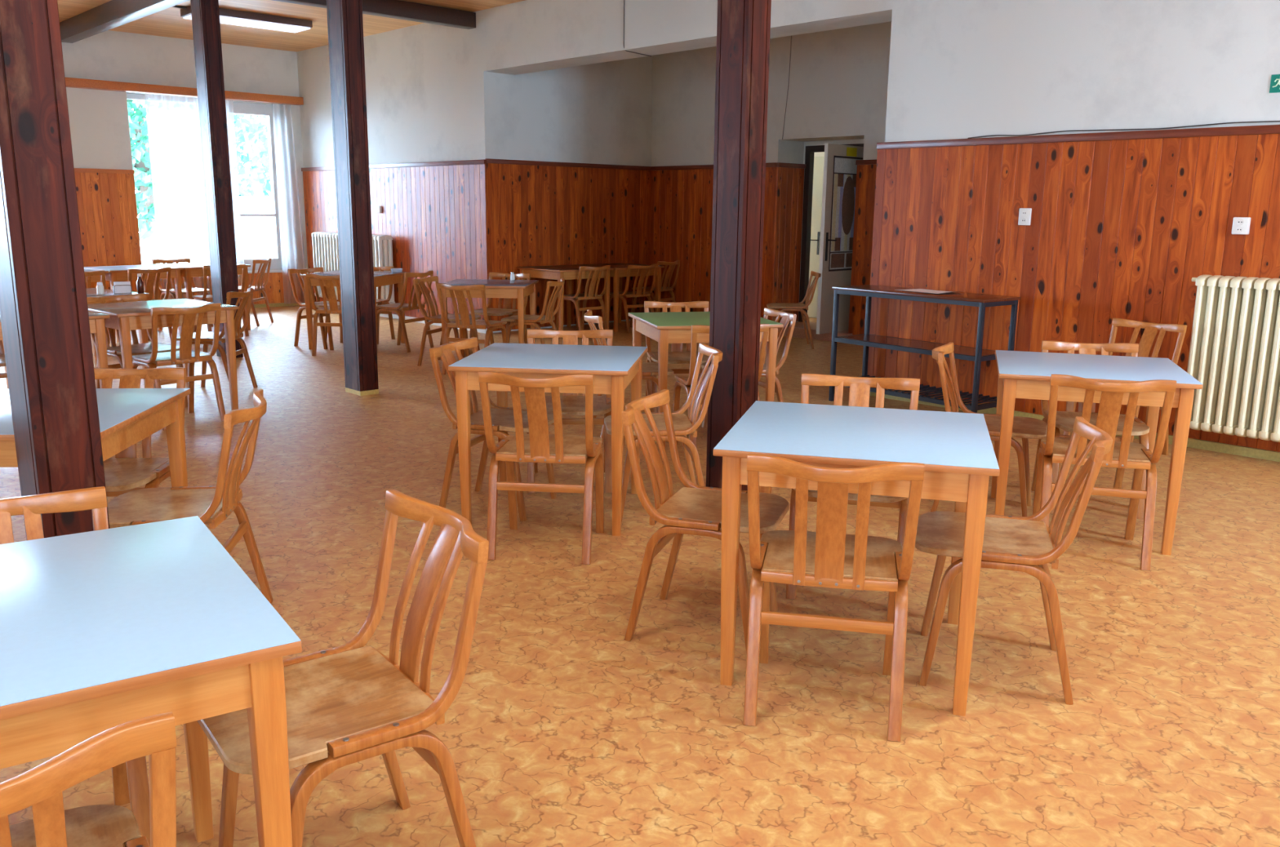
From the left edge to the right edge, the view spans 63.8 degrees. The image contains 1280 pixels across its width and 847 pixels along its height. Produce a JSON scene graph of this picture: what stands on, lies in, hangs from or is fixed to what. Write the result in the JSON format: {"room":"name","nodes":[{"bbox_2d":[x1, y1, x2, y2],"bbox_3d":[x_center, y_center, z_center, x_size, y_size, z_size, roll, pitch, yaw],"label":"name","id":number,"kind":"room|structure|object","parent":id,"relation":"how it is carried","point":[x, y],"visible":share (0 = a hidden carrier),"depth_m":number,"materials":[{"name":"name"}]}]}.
{"room":"eatery","nodes":[
{"label":"eatery","id":0,"kind":"room"},
{"bbox_2d":[61,30,308,273],"bbox_3d":[-8.701,-2.809,11.385,11.180,3.520,0.360,-10,16,-42],"label":"wall","id":1,"kind":"structure","parent":0,"point":[99,121],"depth_m":13.17,"materials":[{"name":"white paint"}]},
{"bbox_2d":[74,168,142,292],"bbox_3d":[-7.043,-2.247,12.824,1.548,1.825,0.040,-10,16,-42],"label":"trim","id":2,"kind":"structure","parent":1,"relation":"attached to","point":[106,198],"depth_m":13.04,"materials":[{"name":"brown wood"}]},
{"bbox_2d":[65,77,303,105],"bbox_3d":[-7.614,-3.999,11.802,7.840,0.100,0.164,-10,16,-42],"label":"rail","id":3,"kind":"object","parent":1,"relation":"attached to","point":[73,82],"visible":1,"depth_m":13.15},
{"bbox_2d":[126,93,288,273],"bbox_3d":[-5.817,-3.203,13.984,2.120,2.315,0.330,-10,16,-42],"label":"window","id":4,"kind":"structure","parent":1,"relation":"in","point":[270,111],"depth_m":14.52,"materials":[{"name":"white paint"}]},
{"bbox_2d":[152,271,304,304],"bbox_3d":[-5.672,-1.843,14.245,2.260,0.480,0.022,-10,16,-42],"label":"trim","id":5,"kind":"structure","parent":1,"relation":"attached to","point":[278,289],"depth_m":14.64,"materials":[{"name":"brown wood"}]},
{"bbox_2d":[57,0,524,52],"bbox_3d":[-1.007,-3.483,6.151,15.530,0.100,18.220,-10,16,-42],"label":"ceiling","id":6,"kind":"structure","parent":0,"point":[168,22],"depth_m":12.03,"materials":[{"name":"brown wood"}]},
{"bbox_2d":[59,0,189,43],"bbox_3d":[-0.941,-3.335,6.176,0.170,0.200,17.518,-10,16,-42],"label":"ceiling beam","id":7,"kind":"structure","parent":6,"relation":"attached to","point":[112,14],"depth_m":11.05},
{"bbox_2d":[180,5,312,32],"bbox_3d":[-4.428,-4.565,11.629,1.340,0.095,0.420,-10,16,-42],"label":"ceiling lamp","id":8,"kind":"object","parent":6,"relation":"attached to","point":[227,16],"visible":0.81,"depth_m":11.59,"materials":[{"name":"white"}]},
{"bbox_2d":[182,14,310,32],"bbox_3d":[-4.428,-4.529,11.637,1.300,0.020,0.400,-10,16,-42],"label":"diffuser","id":9,"kind":"object","parent":8,"relation":"attached to","point":[246,20],"depth_m":11.64,"materials":[{"name":"white"}]},
{"bbox_2d":[272,0,475,29],"bbox_3d":[-5.658,-3.737,7.815,10.460,0.160,0.150,-10,16,-42],"label":"cross beam","id":10,"kind":"structure","parent":6,"relation":"attached to","point":[395,9],"depth_m":10.77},
{"bbox_2d":[514,55,652,329],"bbox_3d":[-0.636,-2.995,12.674,2.350,3.520,0.200,-10,16,-42],"label":"wall","id":11,"kind":"structure","parent":0,"point":[599,113],"depth_m":12.39,"materials":[{"name":"white paint"}]},
{"bbox_2d":[485,158,651,331],"bbox_3d":[-0.787,-2.179,12.538,2.578,1.935,0.040,-10,16,-42],"label":"wall paneling","id":12,"kind":"structure","parent":11,"relation":"attached to","point":[540,213],"depth_m":12.39,"materials":[{"name":"brown wood"}]},
{"bbox_2d":[0,305,1279,846],"bbox_3d":[-1.044,0.070,6.895,15.530,0.120,18.220,-10,16,-42],"label":"floor","id":13,"kind":"structure","parent":0,"point":[559,730],"depth_m":3.30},
{"bbox_2d":[0,340,7,378],"bbox_3d":[-4.183,-0.382,6.681,0.546,0.792,0.458,11,16,41],"label":"dining chair","id":14,"kind":"object","parent":13,"relation":"on","point":[2,361],"visible":0.11,"depth_m":6.81,"materials":[{"name":"brown wood"}]},
{"bbox_2d":[0,311,109,388],"bbox_3d":[-3.856,-0.308,6.437,0.800,0.750,0.790,11,16,41],"label":"square table","id":15,"kind":"object","parent":13,"relation":"on","point":[96,320],"visible":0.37,"depth_m":6.39,"materials":[{"name":"brown wood"}]},
{"bbox_2d":[0,0,110,540],"bbox_3d":[-1.646,-0.923,2.724,0.170,3.519,0.220,-10,16,-42],"label":"wooden post","id":16,"kind":"object","parent":13,"relation":"on","point":[44,315],"visible":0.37,"depth_m":2.75,"materials":[{"name":"wood"}]},
{"bbox_2d":[0,486,150,846],"bbox_3d":[-1.312,0.594,2.156,0.458,0.792,0.545,-7,14,-33],"label":"dining chair","id":17,"kind":"object","parent":13,"relation":"on","point":[130,779],"visible":0.2,"depth_m":2.32,"materials":[{"name":"brown wood"}]},
{"bbox_2d":[2,288,149,388],"bbox_3d":[-4.340,-0.622,7.912,0.800,0.750,0.790,8,14,33],"label":"square table","id":18,"kind":"object","parent":13,"relation":"on","point":[91,292],"visible":0.22,"depth_m":7.98,"materials":[{"name":"brown wood"}]},
{"bbox_2d":[112,281,132,294],"bbox_3d":[-3.933,-1.031,7.821,0.126,0.095,0.064,-6,14,-30],"label":"napkin holder","id":19,"kind":"object","parent":18,"relation":"on","point":[120,287],"visible":1,"depth_m":7.80,"materials":[{"name":"silver metal"}]},
{"bbox_2d":[0,711,176,846],"bbox_3d":[-0.911,0.747,1.447,0.458,0.792,0.545,-7,14,-33],"label":"dining chair","id":20,"kind":"object","parent":13,"relation":"on","point":[42,787],"visible":1,"depth_m":1.30,"materials":[{"name":"brown wood"}]},
{"bbox_2d":[0,388,191,488],"bbox_3d":[-2.060,0.318,3.532,0.790,0.750,0.800,0,12,-4],"label":"square table","id":21,"kind":"object","parent":13,"relation":"on","point":[126,416],"visible":0.36,"depth_m":3.57,"materials":[{"name":"brown wood"}]},
{"bbox_2d":[84,270,110,346],"bbox_3d":[-5.490,-1.092,10.011,0.458,0.792,0.545,-11,16,-44],"label":"dining chair","id":22,"kind":"object","parent":13,"relation":"on","point":[101,273],"visible":0.09,"depth_m":9.91,"materials":[{"name":"brown wood"}]},
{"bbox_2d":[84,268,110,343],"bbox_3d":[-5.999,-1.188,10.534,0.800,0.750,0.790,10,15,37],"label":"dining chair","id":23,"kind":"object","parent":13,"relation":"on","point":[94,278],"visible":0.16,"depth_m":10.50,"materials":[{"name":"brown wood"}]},
{"bbox_2d":[84,264,183,342],"bbox_3d":[-5.512,-1.316,11.171,0.800,0.750,0.790,10,15,37],"label":"square table","id":24,"kind":"object","parent":13,"relation":"on","point":[115,273],"visible":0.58,"depth_m":11.02,"materials":[{"name":"brown wood"}]},
{"bbox_2d":[86,293,187,408],"bbox_3d":[-3.542,-0.493,7.245,0.545,0.792,0.458,8,14,32],"label":"dining chair","id":25,"kind":"object","parent":13,"relation":"on","point":[114,351],"visible":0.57,"depth_m":7.24,"materials":[{"name":"brown wood"}]},
{"bbox_2d":[93,367,186,497],"bbox_3d":[-2.031,0.210,3.958,0.458,0.792,0.545,0,12,-4],"label":"dining chair","id":26,"kind":"object","parent":13,"relation":"on","point":[126,473],"visible":0.38,"depth_m":4.08,"materials":[{"name":"brown wood"}]},
{"bbox_2d":[112,266,172,343],"bbox_3d":[-5.132,-1.208,10.580,0.545,0.792,0.458,8,14,32],"label":"dining chair","id":27,"kind":"object","parent":13,"relation":"on","point":[152,273],"visible":0.37,"depth_m":10.46,"materials":[{"name":"brown wood"}]},
{"bbox_2d":[0,515,302,846],"bbox_3d":[-1.094,0.684,1.830,0.790,0.750,0.800,-7,14,-33],"label":"square table","id":28,"kind":"object","parent":13,"relation":"on","point":[102,630],"visible":1,"depth_m":1.68,"materials":[{"name":"laminate"}]},
{"bbox_2d":[87,298,238,410],"bbox_3d":[-3.299,-0.433,7.059,0.800,0.750,0.790,11,16,41],"label":"square table","id":29,"kind":"object","parent":13,"relation":"on","point":[124,317],"visible":0.6,"depth_m":6.89,"materials":[{"name":"brown wood"}]},
{"bbox_2d":[132,302,225,431],"bbox_3d":[-3.083,-0.401,6.826,0.545,0.792,0.458,10,15,37],"label":"dining chair","id":30,"kind":"object","parent":13,"relation":"on","point":[185,354],"visible":0.95,"depth_m":6.71,"materials":[{"name":"brown wood"}]},
{"bbox_2d":[151,257,213,329],"bbox_3d":[-5.377,-1.533,12.121,0.545,0.792,0.458,9,15,36],"label":"dining chair","id":31,"kind":"object","parent":13,"relation":"on","point":[194,290],"visible":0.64,"depth_m":12.13,"materials":[{"name":"brown wood"}]},
{"bbox_2d":[107,389,273,604],"bbox_3d":[-1.528,0.316,3.479,0.545,0.792,0.458,-1,12,-8],"label":"dining chair","id":32,"kind":"object","parent":13,"relation":"on","point":[212,504],"visible":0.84,"depth_m":3.45,"materials":[{"name":"brown wood"}]},
{"bbox_2d":[148,262,250,330],"bbox_3d":[-5.025,-1.444,11.808,0.800,0.750,0.790,10,15,37],"label":"square table","id":33,"kind":"object","parent":13,"relation":"on","point":[190,270],"visible":0.42,"depth_m":11.46,"materials":[{"name":"brown wood"}]},
{"bbox_2d":[190,0,243,358],"bbox_3d":[-3.907,-2.363,9.493,0.160,3.519,0.240,-10,16,-42],"label":"wooden post","id":34,"kind":"object","parent":13,"relation":"on","point":[206,24],"visible":0.74,"depth_m":9.39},
{"bbox_2d":[176,288,257,387],"bbox_3d":[-3.261,-0.633,7.929,0.545,0.792,0.458,1,12,1],"label":"dining chair","id":35,"kind":"object","parent":13,"relation":"on","point":[206,337],"visible":0.63,"depth_m":7.94,"materials":[{"name":"brown wood"}]},
{"bbox_2d":[191,264,248,336],"bbox_3d":[-4.623,-1.353,11.303,0.458,0.792,0.545,-11,16,-44],"label":"dining chair","id":36,"kind":"object","parent":13,"relation":"on","point":[202,298],"visible":0.32,"depth_m":11.18,"materials":[{"name":"brown wood"}]},
{"bbox_2d":[238,257,273,326],"bbox_3d":[-4.754,-1.598,12.466,0.545,0.792,0.458,1,12,4],"label":"dining chair","id":37,"kind":"object","parent":13,"relation":"on","point":[260,287],"visible":0.74,"depth_m":12.40,"materials":[{"name":"brown wood"}]},
{"bbox_2d":[287,266,339,349],"bbox_3d":[-3.276,-1.197,10.619,0.545,0.792,0.458,7,13,28],"label":"dining chair","id":38,"kind":"object","parent":13,"relation":"on","point":[324,331],"visible":0.52,"depth_m":10.56,"materials":[{"name":"brown wood"}]},
{"bbox_2d":[305,273,342,355],"bbox_3d":[-2.928,-1.073,10.047,0.458,0.792,0.545,2,12,6],"label":"dining chair","id":39,"kind":"object","parent":13,"relation":"on","point":[333,308],"visible":0.7,"depth_m":9.88,"materials":[{"name":"brown wood"}]},
{"bbox_2d":[197,488,488,846],"bbox_3d":[-0.615,0.602,2.154,0.545,0.792,0.458,-8,15,-35],"label":"dining chair","id":40,"kind":"object","parent":13,"relation":"on","point":[354,703],"visible":0.89,"depth_m":2.13,"materials":[{"name":"brown wood"}]},
{"bbox_2d":[326,0,378,395],"bbox_3d":[-2.150,-1.963,7.668,0.160,3.519,0.240,-10,16,-42],"label":"wooden post","id":41,"kind":"object","parent":13,"relation":"on","point":[344,17],"visible":1,"depth_m":7.65,"materials":[{"name":"brown wood"}]},
{"bbox_2d":[299,270,407,350],"bbox_3d":[-2.918,-1.170,10.601,0.790,0.750,0.800,3,12,10],"label":"square table","id":42,"kind":"object","parent":13,"relation":"on","point":[381,278],"visible":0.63,"depth_m":10.35,"materials":[{"name":"brown wood"}]},
{"bbox_2d":[340,266,395,344],"bbox_3d":[-2.922,-1.274,11.009,0.458,0.792,0.545,3,12,10],"label":"dining chair","id":43,"kind":"object","parent":13,"relation":"on","point":[380,302],"visible":0.4,"depth_m":11.10,"materials":[{"name":"brown wood"}]},
{"bbox_2d":[376,270,434,352],"bbox_3d":[-2.402,-1.150,10.438,0.545,0.792,0.458,6,13,23],"label":"dining chair","id":44,"kind":"object","parent":13,"relation":"on","point":[403,307],"visible":0.73,"depth_m":10.29,"materials":[{"name":"brown wood"}]},
{"bbox_2d":[412,275,480,366],"bbox_3d":[-1.768,-0.939,9.464,0.545,0.792,0.458,4,12,15],"label":"dining chair","id":45,"kind":"object","parent":13,"relation":"on","point":[433,318],"visible":0.75,"depth_m":9.40,"materials":[{"name":"brown wood"}]},
{"bbox_2d":[436,283,507,374],"bbox_3d":[-1.443,-0.832,8.967,0.458,0.792,0.545,5,13,21],"label":"dining chair","id":46,"kind":"object","parent":13,"relation":"on","point":[465,322],"visible":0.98,"depth_m":8.79,"materials":[{"name":"brown wood"}]},
{"bbox_2d":[440,279,538,357],"bbox_3d":[-1.385,-0.928,9.519,0.790,0.750,0.800,1,12,3],"label":"square table","id":47,"kind":"object","parent":13,"relation":"on","point":[516,289],"visible":0.7,"depth_m":9.15,"materials":[{"name":"brown wood"}]},
{"bbox_2d":[429,337,557,521],"bbox_3d":[-0.695,0.013,4.967,0.545,0.792,0.458,4,12,16],"label":"dining chair","id":48,"kind":"object","parent":13,"relation":"on","point":[502,418],"visible":0.62,"depth_m":4.88,"materials":[{"name":"brown wood"}]},
{"bbox_2d":[469,272,530,355],"bbox_3d":[-1.378,-1.067,10.096,0.458,0.792,0.545,6,13,23],"label":"dining chair","id":49,"kind":"object","parent":13,"relation":"on","point":[506,310],"visible":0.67,"depth_m":10.17,"materials":[{"name":"brown wood"}]},
{"bbox_2d":[501,278,564,344],"bbox_3d":[-0.967,-0.922,9.423,0.545,0.792,0.458,3,12,13],"label":"dining chair","id":50,"kind":"object","parent":13,"relation":"on","point":[549,317],"visible":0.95,"depth_m":9.28,"materials":[{"name":"brown wood"}]},
{"bbox_2d":[478,371,604,564],"bbox_3d":[-0.394,0.144,4.355,0.458,0.792,0.545,2,12,6],"label":"dining chair","id":51,"kind":"object","parent":13,"relation":"on","point":[537,446],"visible":1,"depth_m":4.21,"materials":[{"name":"brown wood"}]},
{"bbox_2d":[448,342,648,536],"bbox_3d":[-0.402,0.049,4.902,0.790,0.750,0.800,2,12,6],"label":"square table","id":52,"kind":"object","parent":13,"relation":"on","point":[613,368],"visible":0.88,"depth_m":4.57,"materials":[{"name":"brown wood"}]},
{"bbox_2d":[516,265,613,330],"bbox_3d":[-0.874,-1.441,11.998,0.790,0.750,0.800,-10,16,-42],"label":"square table","id":53,"kind":"object","parent":13,"relation":"on","point":[569,273],"visible":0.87,"depth_m":11.76,"materials":[{"name":"brown wood"}]},
{"bbox_2d":[526,328,613,493],"bbox_3d":[-0.367,-0.076,5.406,0.458,0.792,0.545,0,12,-3],"label":"dining chair","id":54,"kind":"object","parent":13,"relation":"on","point":[571,404],"visible":0.45,"depth_m":5.48,"materials":[{"name":"brown wood"}]},
{"bbox_2d":[555,265,609,330],"bbox_3d":[-0.664,-1.427,11.852,0.545,0.792,0.458,12,16,43],"label":"dining chair","id":55,"kind":"object","parent":13,"relation":"on","point":[590,295],"visible":0.97,"depth_m":11.71,"materials":[{"name":"brown wood"}]},
{"bbox_2d":[572,262,664,332],"bbox_3d":[-0.270,-1.551,12.556,0.790,0.750,0.800,-10,16,-42],"label":"square table","id":56,"kind":"object","parent":13,"relation":"on","point":[620,270],"visible":0.71,"depth_m":12.37,"materials":[{"name":"brown wood"}]},
{"bbox_2d":[583,309,673,444],"bbox_3d":[-0.081,-0.307,6.526,0.545,0.792,0.458,-2,12,-11],"label":"dining chair","id":57,"kind":"object","parent":13,"relation":"on","point":[649,369],"visible":0.35,"depth_m":6.38,"materials":[{"name":"brown wood"}]},
{"bbox_2d":[608,263,657,333],"bbox_3d":[-0.106,-1.506,12.255,0.458,0.792,0.545,-10,16,-40],"label":"dining chair","id":58,"kind":"object","parent":13,"relation":"on","point":[638,293],"visible":0.95,"depth_m":12.08,"materials":[{"name":"brown wood"}]},
{"bbox_2d":[631,260,679,312],"bbox_3d":[0.201,-1.678,13.095,0.545,0.792,0.458,10,15,38],"label":"dining chair","id":59,"kind":"object","parent":13,"relation":"on","point":[672,264],"visible":0.66,"depth_m":12.96,"materials":[{"name":"brown wood"}]},
{"bbox_2d":[604,342,722,524],"bbox_3d":[0.109,0.038,4.885,0.545,0.792,0.458,-1,12,-5],"label":"dining chair","id":60,"kind":"object","parent":13,"relation":"on","point":[683,425],"visible":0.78,"depth_m":4.79,"materials":[{"name":"brown wood"}]},
{"bbox_2d":[644,301,708,413],"bbox_3d":[0.275,-0.436,7.158,0.458,0.792,0.545,-1,12,-6],"label":"dining chair","id":61,"kind":"object","parent":13,"relation":"on","point":[676,356],"visible":0.45,"depth_m":7.27,"materials":[{"name":"brown wood"}]},
{"bbox_2d":[621,389,789,655],"bbox_3d":[0.218,0.322,3.534,0.545,0.792,0.458,4,12,18],"label":"dining chair","id":62,"kind":"object","parent":13,"relation":"on","point":[694,509],"visible":0.88,"depth_m":3.47,"materials":[{"name":"brown wood"}]},
{"bbox_2d":[628,311,782,448],"bbox_3d":[0.393,-0.305,6.631,0.790,0.750,0.800,-2,12,-13],"label":"square table","id":63,"kind":"object","parent":13,"relation":"on","point":[671,327],"visible":0.62,"depth_m":6.30,"materials":[{"name":"brown wood"}]},
{"bbox_2d":[672,324,768,461],"bbox_3d":[0.461,-0.218,6.126,0.458,0.792,0.545,-2,12,-14],"label":"dining chair","id":64,"kind":"object","parent":13,"relation":"on","point":[685,380],"visible":0.23,"depth_m":5.95,"materials":[{"name":"brown wood"}]},
{"bbox_2d":[706,0,771,490],"bbox_3d":[0.481,-1.364,4.936,0.160,3.519,0.200,-10,16,-42],"label":"wooden post","id":65,"kind":"object","parent":13,"relation":"on","point":[743,26],"visible":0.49,"depth_m":4.94,"materials":[{"name":"wood"}]},
{"bbox_2d":[701,307,796,427],"bbox_3d":[0.700,-0.331,6.681,0.545,0.792,0.458,-3,12,-16],"label":"dining chair","id":66,"kind":"object","parent":13,"relation":"on","point":[786,317],"visible":0.41,"depth_m":6.59,"materials":[{"name":"brown wood"}]},
{"bbox_2d":[766,271,821,349],"bbox_3d":[1.629,-1.213,10.941,0.545,0.792,0.458,1,12,2],"label":"dining chair","id":67,"kind":"object","parent":13,"relation":"on","point":[786,306],"visible":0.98,"depth_m":10.82,"materials":[{"name":"brown wood"}]},
{"bbox_2d":[742,453,924,742],"bbox_3d":[0.550,0.439,2.992,0.458,0.792,0.545,3,12,11],"label":"dining chair","id":68,"kind":"object","parent":13,"relation":"on","point":[828,557],"visible":1,"depth_m":2.83,"materials":[{"name":"brown wood"}]},
{"bbox_2d":[785,373,919,599],"bbox_3d":[0.816,0.241,3.952,0.458,0.792,0.545,4,12,14],"label":"dining chair","id":69,"kind":"object","parent":13,"relation":"on","point":[860,387],"visible":0.29,"depth_m":4.07,"materials":[{"name":"brown wood"}]},
{"bbox_2d":[712,400,999,716],"bbox_3d":[0.694,0.387,3.340,0.790,0.750,0.800,4,12,15],"label":"square table","id":70,"kind":"object","parent":13,"relation":"on","point":[956,450],"visible":0.91,"depth_m":3.04,"materials":[{"name":"brown wood"}]},
{"bbox_2d":[828,284,1021,413],"bbox_3d":[2.001,-0.514,7.420,0.422,0.870,1.314,-8,15,-37],"label":"rack","id":71,"kind":"object","parent":13,"relation":"on","point":[978,354],"visible":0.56,"depth_m":7.22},
{"bbox_2d":[838,334,995,355],"bbox_3d":[2.002,-0.562,7.411,0.340,0.017,1.230,-8,15,-37],"label":"shelf","id":72,"kind":"object","parent":71,"relation":"attached to","point":[870,340],"depth_m":7.44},
{"bbox_2d":[831,284,1021,302],"bbox_3d":[2.005,-0.930,7.333,0.422,0.020,1.314,-8,15,-37],"label":"shelf","id":73,"kind":"object","parent":71,"relation":"attached to","point":[870,291],"depth_m":7.17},
{"bbox_2d":[930,342,1047,516],"bbox_3d":[1.664,0.040,4.955,0.545,0.792,0.458,5,13,22],"label":"dining chair","id":74,"kind":"object","parent":13,"relation":"on","point":[1024,428],"visible":0.53,"depth_m":4.90,"materials":[{"name":"brown wood"}]},
{"bbox_2d":[915,416,1112,705],"bbox_3d":[1.145,0.395,3.232,0.545,0.792,0.458,4,12,15],"label":"dining chair","id":75,"kind":"object","parent":13,"relation":"on","point":[1026,544],"visible":0.91,"depth_m":3.14,"materials":[{"name":"brown wood"}]},
{"bbox_2d":[1031,340,1150,519],"bbox_3d":[2.237,0.017,5.094,0.458,0.792,0.545,3,12,10],"label":"dining chair","id":76,"kind":"object","parent":13,"relation":"on","point":[1064,420],"visible":0.41,"depth_m":5.18,"materials":[{"name":"brown wood"}]},
{"bbox_2d":[991,350,1203,555],"bbox_3d":[2.042,0.101,4.771,0.790,0.750,0.800,4,12,17],"label":"square table","id":77,"kind":"object","parent":13,"relation":"on","point":[1021,375],"visible":0.89,"depth_m":4.47,"materials":[{"name":"brown wood"}]},
{"bbox_2d":[1032,373,1176,570],"bbox_3d":[1.942,0.163,4.382,0.458,0.792,0.545,4,12,16],"label":"dining chair","id":78,"kind":"object","parent":13,"relation":"on","point":[1124,454],"visible":0.92,"depth_m":4.21,"materials":[{"name":"brown wood"}]},
{"bbox_2d":[1063,318,1186,455],"bbox_3d":[2.909,-0.210,6.211,0.545,0.792,0.458,-7,14,-33],"label":"dining chair","id":79,"kind":"object","parent":13,"relation":"on","point":[1151,330],"visible":0.23,"depth_m":6.25,"materials":[{"name":"brown wood"}]},
{"bbox_2d":[651,21,891,322],"bbox_3d":[2.200,-2.723,11.515,0.550,3.520,5.420,-10,16,-42],"label":"wall","id":80,"kind":"structure","parent":0,"point":[837,86],"depth_m":11.45,"materials":[{"name":"white paint"}]},
{"bbox_2d":[649,162,776,319],"bbox_3d":[0.833,-2.188,12.663,0.040,1.935,2.088,-10,16,-42],"label":"trim","id":81,"kind":"structure","parent":80,"relation":"attached to","point":[682,196],"depth_m":12.85,"materials":[{"name":"brown wood"}]},
{"bbox_2d":[770,162,805,323],"bbox_3d":[1.738,-2.104,12.063,0.498,1.835,0.040,-10,16,-42],"label":"trim","id":82,"kind":"structure","parent":80,"relation":"attached to","point":[789,181],"depth_m":12.03,"materials":[{"name":"brown wood"}]},
{"bbox_2d":[783,321,852,343],"bbox_3d":[2.134,-1.059,11.886,0.630,0.110,1.160,-10,16,-42],"label":"trim","id":83,"kind":"structure","parent":80,"relation":"attached to","point":[798,331],"depth_m":11.71,"materials":[{"name":"wood"}]},
{"bbox_2d":[816,143,863,334],"bbox_3d":[2.224,-2.002,11.221,0.140,1.990,0.864,11,16,42],"label":"door leaf","id":84,"kind":"structure","parent":80,"relation":"in","point":[840,168],"depth_m":11.08,"materials":[{"name":"beige paint"}]},
{"bbox_2d":[848,159,876,335],"bbox_3d":[2.998,-1.695,10.415,0.040,1.935,2.048,-10,16,-42],"label":"trim","id":85,"kind":"structure","parent":80,"relation":"attached to","point":[866,171],"depth_m":11.02,"materials":[{"name":"brown wood"}]},
{"bbox_2d":[296,0,1279,333],"bbox_3d":[1.343,-2.131,8.641,0.420,3.520,18.120,-10,16,-42],"label":"wall","id":86,"kind":"structure","parent":0,"point":[958,68],"depth_m":7.43,"materials":[{"name":"white paint"}]},
{"bbox_2d":[311,231,395,305],"bbox_3d":[-3.840,-2.082,13.742,0.236,0.904,1.924,-10,16,-42],"label":"radiator","id":87,"kind":"object","parent":86,"relation":"attached to","point":[325,245],"visible":0.27,"depth_m":13.80,"materials":[{"name":"metal"}]},
{"bbox_2d":[301,159,488,328],"bbox_3d":[-3.279,-2.351,13.262,0.040,1.925,4.506,-10,16,-42],"label":"wall paneling","id":88,"kind":"structure","parent":86,"relation":"attached to","point":[434,214],"depth_m":12.53,"materials":[{"name":"brown wood"}]},
{"bbox_2d":[379,314,487,333],"bbox_3d":[-3.302,-1.415,13.453,0.023,0.055,4.470,-10,16,-42],"label":"baseboard","id":89,"kind":"structure","parent":86,"relation":"attached to","point":[394,316],"depth_m":12.90,"materials":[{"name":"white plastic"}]},
{"bbox_2d":[1017,208,1031,225],"bbox_3d":[2.627,-1.412,7.027,0.024,0.115,0.085,-10,16,-42],"label":"wall socket","id":90,"kind":"object","parent":86,"relation":"attached to","point":[1024,214],"visible":1,"depth_m":7.02,"materials":[{"name":"white plastic"}]},
{"bbox_2d":[866,124,1279,452],"bbox_3d":[4.484,-0.579,5.203,0.040,1.915,7.848,-10,16,-42],"label":"wall paneling","id":91,"kind":"structure","parent":86,"relation":"attached to","point":[1122,224],"depth_m":6.86,"materials":[{"name":"brown wood"}]},
{"bbox_2d":[968,120,1279,138],"bbox_3d":[3.107,-1.847,6.453,0.011,0.026,2.300,-10,16,-42],"label":"cable","id":92,"kind":"object","parent":91,"relation":"on","point":[1261,121],"visible":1,"depth_m":6.48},
{"bbox_2d":[869,391,1279,462],"bbox_3d":[4.471,0.354,5.381,0.023,0.055,7.820,-10,16,-42],"label":"baseboard","id":93,"kind":"structure","parent":86,"relation":"attached to","point":[1246,451],"depth_m":6.36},
{"bbox_2d":[1186,275,1279,442],"bbox_3d":[3.818,-0.334,5.791,0.236,0.934,1.419,-10,16,-42],"label":"radiator","id":94,"kind":"object","parent":86,"relation":"attached to","point":[1234,350],"visible":0.98,"depth_m":6.02,"materials":[{"name":"beige metal"}]},
{"bbox_2d":[1231,217,1251,235],"bbox_3d":[3.543,-1.165,6.066,0.048,0.100,0.085,-10,16,-42],"label":"wall socket","id":95,"kind":"object","parent":86,"relation":"attached to","point":[1241,225],"visible":1,"depth_m":6.05,"materials":[{"name":"white plastic"}]},
{"bbox_2d":[1269,74,1279,93],"bbox_3d":[3.680,-1.931,5.826,0.012,0.100,0.200,-10,16,-42],"label":"exit sign","id":96,"kind":"object","parent":86,"relation":"attached to","point":[1275,78],"visible":1,"depth_m":5.88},
{"bbox_2d":[808,151,824,318],"bbox_3d":[2.513,-2.946,12.597,1.420,3.520,5.200,-10,16,-42],"label":"wall","id":97,"kind":"structure","parent":0,"point":[820,153],"depth_m":13.55,"materials":[{"name":"white paint"}]},
{"bbox_2d":[807,156,824,317],"bbox_3d":[2.138,-2.515,13.912,0.103,2.110,0.950,-10,16,-42],"label":"door","id":98,"kind":"structure","parent":97,"relation":"in","point":[818,173],"depth_m":13.68,"materials":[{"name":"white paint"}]},
{"bbox_2d":[796,138,864,321],"bbox_3d":[2.331,-2.175,11.831,0.080,2.100,1.160,-10,16,-42],"label":"wall","id":99,"kind":"structure","parent":0,"point":[858,140],"depth_m":11.75,"materials":[{"name":"white paint"}]},
{"bbox_2d":[798,143,863,322],"bbox_3d":[2.297,-2.158,11.871,0.080,2.050,1.018,-10,16,-42],"label":"door frame","id":100,"kind":"structure","parent":99,"relation":"in","point":[810,150],"depth_m":12.14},
{"label":"outside","id":101,"kind":"structure","parent":0,"visible":0},
{"bbox_2d":[139,235,197,264],"bbox_3d":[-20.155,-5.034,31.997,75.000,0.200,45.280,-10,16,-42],"label":"ground","id":102,"kind":"structure","parent":101,"point":[171,246],"depth_m":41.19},
{"bbox_2d":[126,98,203,264],"bbox_3d":[-12.279,-6.972,25.321,3.159,6.512,3.155,-10,16,-42],"label":"tree","id":103,"kind":"object","parent":102,"relation":"on","point":[170,139],"visible":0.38,"depth_m":25.16,"materials":[{"name":"green plant"}]},
{"bbox_2d":[160,104,271,197],"bbox_3d":[-11.502,-9.105,30.461,5.306,8.592,5.342,-10,16,-42],"label":"tree","id":104,"kind":"object","parent":102,"relation":"on","point":[255,122],"visible":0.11,"depth_m":29.92,"materials":[{"name":"green plant"}]},
{"bbox_2d":[179,196,275,262],"bbox_3d":[-8.347,-4.113,23.106,3.000,1.880,2.000,-10,16,-42],"label":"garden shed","id":105,"kind":"object","parent":102,"relation":"on","point":[255,235],"visible":0.32,"depth_m":22.12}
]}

